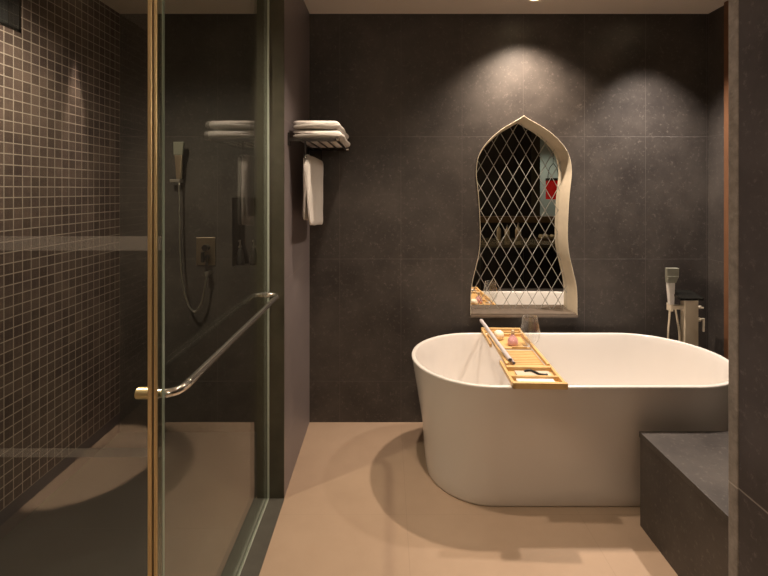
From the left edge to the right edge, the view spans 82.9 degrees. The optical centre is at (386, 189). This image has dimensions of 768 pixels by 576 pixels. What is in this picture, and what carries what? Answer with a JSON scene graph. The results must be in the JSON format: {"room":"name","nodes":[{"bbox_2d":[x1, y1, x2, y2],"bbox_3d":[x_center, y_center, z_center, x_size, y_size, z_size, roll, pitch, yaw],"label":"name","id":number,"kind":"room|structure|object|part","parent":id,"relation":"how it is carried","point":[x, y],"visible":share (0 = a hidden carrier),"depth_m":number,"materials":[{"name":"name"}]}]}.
{"room":"bathroom","nodes":[
{"label":"bathroom","id":0,"kind":"room"},
{"bbox_2d":[0,0,119,510],"bbox_3d":[-1.796,0.148,0.230,0.140,2.573,5.160,0,0,0],"label":"wall","id":1,"kind":"structure","parent":0,"point":[60,75],"depth_m":2.27,"materials":[{"name":"brown tile"}]},
{"bbox_2d":[0,0,20,32],"bbox_3d":[-1.755,-0.880,1.650,0.062,0.280,0.800,0,0,0],"label":"window","id":2,"kind":"structure","parent":1,"relation":"in","point":[10,10],"depth_m":2.04,"materials":[{"name":"grey"}]},
{"bbox_3d":[-1.781,-0.880,1.650,0.010,0.280,0.800,0,0,0],"label":"pane","id":3,"kind":"part","parent":2,"relation":"part of","materials":[{"name":"grey glass"}]},
{"bbox_2d":[0,412,119,539],"bbox_3d":[-1.796,1.567,0.230,0.140,0.265,5.160,0,0,0],"label":"baseboard","id":4,"kind":"structure","parent":1,"relation":"attached to","point":[30,499],"depth_m":2.26,"materials":[{"name":"tile"}]},
{"bbox_2d":[0,432,256,575],"bbox_3d":[-1.183,1.633,1.930,1.086,0.135,1.760,0,0,0],"label":"floor","id":5,"kind":"structure","parent":0,"point":[95,523],"depth_m":2.10,"materials":[{"name":"beige tile"}]},
{"bbox_2d":[285,0,309,493],"bbox_3d":[-0.565,0.213,2.466,0.130,2.703,0.688,0,0,0],"label":"wall partition","id":6,"kind":"structure","parent":0,"point":[297,16],"depth_m":2.38,"materials":[{"name":"grey tile"}]},
{"bbox_2d":[134,0,278,575],"bbox_3d":[-0.559,0.181,1.583,0.111,2.631,1.056,0,0,0],"label":"shower door","id":7,"kind":"structure","parent":6,"relation":"attached to","point":[141,392],"depth_m":1.80,"materials":[{"name":"clear glass"}]},
{"bbox_3d":[-0.599,0.500,1.071,0.032,0.028,0.028,0,0,0],"label":"knob","id":8,"kind":"part","parent":7,"relation":"part of","materials":[{"name":"gold metal"}]},
{"bbox_3d":[-0.539,0.500,1.573,0.069,0.022,1.026,0,0,0],"label":"handle","id":9,"kind":"part","parent":7,"relation":"part of","materials":[{"name":"silver metal"}]},
{"bbox_2d":[222,498,283,575],"bbox_3d":[-0.569,1.548,1.581,0.142,0.103,1.062,0,0,0],"label":"trim","id":10,"kind":"structure","parent":6,"relation":"attached to","point":[254,561],"depth_m":1.86,"materials":[{"name":"metal"}]},
{"bbox_2d":[257,0,284,497],"bbox_3d":[-0.566,0.181,2.117,0.132,2.638,0.010,0,0,0],"label":"trim","id":11,"kind":"structure","parent":6,"relation":"attached to","point":[276,7],"depth_m":2.11,"materials":[{"name":"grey metal"}]},
{"bbox_2d":[288,132,348,160],"bbox_3d":[-0.370,-0.226,2.467,0.260,0.128,0.565,0,0,0],"label":"towel rack","id":12,"kind":"object","parent":6,"relation":"attached to","point":[290,139],"visible":0.84,"depth_m":2.26,"materials":[{"name":"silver metal"}]},
{"bbox_3d":[-0.495,-0.258,2.200,0.010,0.065,0.030,0,0,0],"label":"wall plate","id":13,"kind":"part","parent":12,"relation":"part of","materials":[{"name":"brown metal"}]},
{"bbox_2d":[303,154,323,224],"bbox_3d":[-0.414,0.013,2.467,0.043,0.399,0.489,0,0,0],"label":"hand towel","id":14,"kind":"object","parent":12,"relation":"hanging from","point":[313,168],"visible":0.99,"depth_m":2.32,"materials":[{"name":"white fabric"}]},
{"bbox_3d":[-0.376,-0.254,2.467,0.243,0.016,0.543,0,0,0],"label":"shelf frame","id":15,"kind":"part","parent":12,"relation":"part of","materials":[{"name":"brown metal"}]},
{"bbox_2d":[293,130,349,147],"bbox_3d":[-0.356,-0.283,2.467,0.256,0.045,0.554,0,0,0],"label":"bath towel","id":16,"kind":"object","parent":12,"relation":"on","point":[298,133],"visible":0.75,"depth_m":2.20,"materials":[{"name":"white fabric"}]},
{"bbox_2d":[293,121,348,139],"bbox_3d":[-0.358,-0.331,2.462,0.245,0.052,0.554,0,0,0],"label":"bath towel","id":17,"kind":"object","parent":16,"relation":"on","point":[299,125],"visible":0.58,"depth_m":2.19,"materials":[{"name":"white fabric"}]},
{"bbox_2d":[120,14,707,431],"bbox_3d":[0.174,0.281,2.910,4.201,2.838,0.200,0,0,0],"label":"wall","id":18,"kind":"structure","parent":0,"point":[417,98],"depth_m":2.81,"materials":[{"name":"tile"}]},
{"bbox_2d":[170,142,211,312],"bbox_3d":[-1.248,0.235,2.772,0.248,1.078,0.076,0,0,0],"label":"shower","id":19,"kind":"object","parent":18,"relation":"attached to","point":[178,147],"visible":1,"depth_m":2.75,"materials":[{"name":"grey metal"}]},
{"bbox_2d":[204,270,211,276],"bbox_3d":[-1.142,0.533,2.773,0.036,0.033,0.073,0,0,0],"label":"outlet","id":20,"kind":"object","parent":19,"relation":"attached to","point":[206,274],"depth_m":2.75,"materials":[{"name":"silver metal"}]},
{"bbox_2d":[196,237,215,265],"bbox_3d":[-1.167,0.394,2.783,0.122,0.181,0.055,0,0,0],"label":"shower valve","id":21,"kind":"object","parent":18,"relation":"attached to","point":[205,246],"visible":1,"depth_m":2.80,"materials":[{"name":"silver metal"}]},
{"bbox_3d":[-1.159,0.436,2.776,0.042,0.084,0.043,0,0,0],"label":"lever","id":22,"kind":"part","parent":21,"relation":"part of","materials":[{"name":"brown metal"}]},
{"bbox_3d":[-1.157,0.368,2.779,0.040,0.040,0.038,0,0,0],"label":"diverter knob","id":23,"kind":"part","parent":21,"relation":"part of","materials":[{"name":"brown metal"}]},
{"bbox_2d":[236,240,244,264],"bbox_3d":[-0.972,0.412,2.879,0.056,0.166,0.058,0,0,0],"label":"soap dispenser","id":24,"kind":"object","parent":18,"relation":"in","point":[240,256],"visible":1,"depth_m":2.86,"materials":[{"name":"grey"}]},
{"bbox_2d":[236,248,244,264],"bbox_3d":[-0.972,0.439,2.880,0.056,0.112,0.056,0,0,0],"label":"bottle","id":25,"kind":"object","parent":24,"relation":"on","point":[240,256],"depth_m":2.86,"materials":[{"name":"grey"}]},
{"bbox_2d":[249,240,256,264],"bbox_3d":[-0.882,0.412,2.879,0.056,0.166,0.058,0,0,0],"label":"soap dispenser","id":26,"kind":"object","parent":18,"relation":"in","point":[253,256],"visible":0.95,"depth_m":2.86,"materials":[{"name":"grey"}]},
{"bbox_2d":[249,248,256,264],"bbox_3d":[-0.882,0.439,2.880,0.056,0.112,0.056,0,0,0],"label":"bottle","id":27,"kind":"object","parent":26,"relation":"on","point":[253,256],"depth_m":2.86,"materials":[{"name":"brown plastic"}]},
{"bbox_2d":[470,116,577,317],"bbox_3d":[0.883,0.169,2.857,0.692,1.303,0.122,0,0,0],"label":"arched mirror","id":28,"kind":"object","parent":18,"relation":"attached to","point":[524,172],"visible":0.88,"depth_m":2.91,"materials":[{"name":"mirror"}]},
{"bbox_3d":[0.883,0.808,2.853,0.692,0.025,0.114,0,0,0],"label":"sill","id":29,"kind":"part","parent":28,"relation":"part of","materials":[{"name":"brown stone"}]},
{"bbox_2d":[100,0,727,13],"bbox_3d":[0.862,-1.188,0.280,5.576,0.100,5.460,0,0,0],"label":"ceiling","id":30,"kind":"structure","parent":0,"point":[120,6],"depth_m":2.70,"materials":[{"name":"beige paint"}]},
{"bbox_2d":[256,422,677,575],"bbox_3d":[0.912,1.600,0.230,5.276,0.200,5.160,0,0,0],"label":"floor","id":31,"kind":"structure","parent":0,"point":[361,498],"depth_m":1.94,"materials":[{"name":"beige tile"}]},
{"bbox_2d":[148,0,164,575],"bbox_3d":[-1.134,0.181,1.052,1.184,2.638,0.024,0,0,0],"label":"door frame","id":32,"kind":"structure","parent":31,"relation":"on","point":[152,4],"depth_m":1.04,"materials":[{"name":"gold glass"}]},
{"bbox_2d":[412,333,728,506],"bbox_3d":[0.970,1.196,2.352,1.674,0.607,0.753,0,0,0],"label":"bathtub","id":33,"kind":"object","parent":31,"relation":"on","point":[488,442],"visible":0.78,"depth_m":2.05,"materials":[{"name":"white ceramic"}]},
{"bbox_2d":[481,327,567,389],"bbox_3d":[0.700,0.873,2.340,0.244,0.040,0.790,0,0,2],"label":"caddy","id":34,"kind":"object","parent":33,"relation":"on","point":[524,358],"visible":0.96,"depth_m":2.19,"materials":[{"name":"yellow wood"}]},
{"bbox_2d":[480,319,511,361],"bbox_3d":[0.585,0.808,2.369,0.021,0.097,0.410,0,0,-8],"label":"metal rod","id":35,"kind":"object","parent":34,"relation":"on","point":[483,323],"visible":1,"depth_m":2.33,"materials":[{"name":"metal"}]},
{"bbox_3d":[0.601,0.861,2.372,0.014,0.018,0.458,0,0,2],"label":"rail","id":36,"kind":"part","parent":34,"relation":"part of","materials":[{"name":"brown wood"}]},
{"bbox_2d":[494,330,503,339],"bbox_3d":[0.655,0.844,2.547,0.060,0.061,0.060,0,0,0],"label":"candle","id":37,"kind":"object","parent":34,"relation":"on","point":[499,334],"visible":0.87,"depth_m":2.52,"materials":[{"name":"beige wax"}]},
{"bbox_3d":[0.709,0.873,2.605,0.214,0.028,0.014,0,0,2],"label":"rail","id":38,"kind":"part","parent":34,"relation":"part of","materials":[{"name":"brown wood"}]},
{"bbox_3d":[0.709,0.878,2.597,0.244,0.027,0.275,0,0,2],"label":"extending arm","id":39,"kind":"part","parent":34,"relation":"part of","materials":[{"name":"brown wood"}]},
{"bbox_2d":[507,330,517,345],"bbox_3d":[0.710,0.833,2.455,0.062,0.084,0.062,0,0,0],"label":"bottle","id":40,"kind":"object","parent":34,"relation":"on","point":[512,340],"visible":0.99,"depth_m":2.44,"materials":[{"name":"pink glass"}]},
{"bbox_3d":[0.806,0.861,2.530,0.014,0.018,0.130,0,0,2],"label":"rail","id":41,"kind":"part","parent":34,"relation":"part of","materials":[{"name":"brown wood"}]},
{"bbox_3d":[0.693,0.875,2.129,0.214,0.024,0.022,0,0,2],"label":"rail","id":42,"kind":"part","parent":34,"relation":"part of","materials":[{"name":"brown wood"}]},
{"bbox_2d":[520,314,539,344],"bbox_3d":[0.803,0.844,2.442,0.109,0.268,0.109,0,0,0],"label":"wine glass","id":43,"kind":"object","parent":34,"relation":"in","point":[525,314],"visible":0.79,"depth_m":2.44,"materials":[{"name":"clear glass"}]},
{"bbox_2d":[514,369,551,375],"bbox_3d":[0.699,0.873,2.079,0.165,0.018,0.062,0,0,2],"label":"pouch","id":44,"kind":"object","parent":34,"relation":"on","point":[527,371],"visible":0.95,"depth_m":2.08,"materials":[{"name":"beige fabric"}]},
{"bbox_3d":[0.711,0.870,2.076,0.110,0.013,0.028,0,0,32],"label":"curved handle","id":45,"kind":"part","parent":44,"relation":"part of","materials":[{"name":"black laminate"}]},
{"bbox_3d":[0.692,0.878,2.083,0.244,0.027,0.275,0,0,2],"label":"extending arm","id":46,"kind":"part","parent":34,"relation":"part of","materials":[{"name":"brown wood"}]},
{"bbox_3d":[0.690,0.880,2.034,0.218,0.024,0.012,0,0,2],"label":"arm rail","id":47,"kind":"part","parent":34,"relation":"part of","materials":[{"name":"brown wood"}]},
{"bbox_2d":[516,378,554,381],"bbox_3d":[0.685,0.882,1.995,0.173,0.012,0.060,0,0,2],"label":"folded cloth","id":48,"kind":"object","parent":34,"relation":"on","point":[517,379],"visible":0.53,"depth_m":2.00,"materials":[{"name":"white fabric"}]},
{"bbox_3d":[0.798,0.861,2.278,0.014,0.018,0.282,0,0,2],"label":"rail","id":49,"kind":"part","parent":34,"relation":"part of","materials":[{"name":"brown wood"}]},
{"bbox_2d":[639,431,728,575],"bbox_3d":[1.601,1.290,1.502,0.947,0.421,0.893,0,0,0],"label":"stone bench","id":50,"kind":"object","parent":31,"relation":"on","point":[684,475],"visible":0.83,"depth_m":1.71,"materials":[{"name":"grey stone"}]},
{"bbox_3d":[1.601,1.092,1.502,0.947,0.026,0.893,0,0,0],"label":"seat","id":51,"kind":"part","parent":50,"relation":"part of","materials":[{"name":"stone"}]},
{"bbox_2d":[665,268,704,345],"bbox_3d":[1.831,0.988,2.671,0.259,1.025,0.134,0,0,0],"label":"tub filler","id":52,"kind":"object","parent":31,"relation":"on","point":[688,307],"visible":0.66,"depth_m":2.67,"materials":[{"name":"silver metal"}]},
{"bbox_3d":[1.782,0.723,2.686,0.088,0.045,0.040,0,0,0],"label":"holder arm","id":53,"kind":"part","parent":52,"relation":"part of","materials":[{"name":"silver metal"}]},
{"bbox_3d":[1.828,0.644,2.661,0.140,0.039,0.115,0,0,0],"label":"spout","id":54,"kind":"part","parent":52,"relation":"part of","materials":[{"name":"black metal"}]},
{"bbox_3d":[1.935,0.831,2.688,0.050,0.088,0.026,0,0,0],"label":"mixer lever","id":55,"kind":"part","parent":52,"relation":"part of","materials":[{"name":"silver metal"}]},
{"bbox_2d":[708,5,723,356],"bbox_3d":[2.138,0.181,1.930,0.125,2.638,1.760,0,0,0],"label":"wall","id":56,"kind":"structure","parent":0,"point":[716,17],"depth_m":2.74,"materials":[{"name":"tile"}]},
{"bbox_2d":[724,0,728,430],"bbox_3d":[2.060,0.181,2.612,0.030,2.638,0.055,0,0,0],"label":"trim","id":57,"kind":"structure","parent":56,"relation":"attached to","point":[726,4],"depth_m":2.62,"materials":[{"name":"brown wood"}]},
{"bbox_2d":[729,0,767,575],"bbox_3d":[0.857,0.181,0.920,0.146,2.638,0.160,0,0,0],"label":"wall pillar","id":58,"kind":"structure","parent":0,"point":[748,19],"depth_m":0.95,"materials":[{"name":"stone"}]}
]}

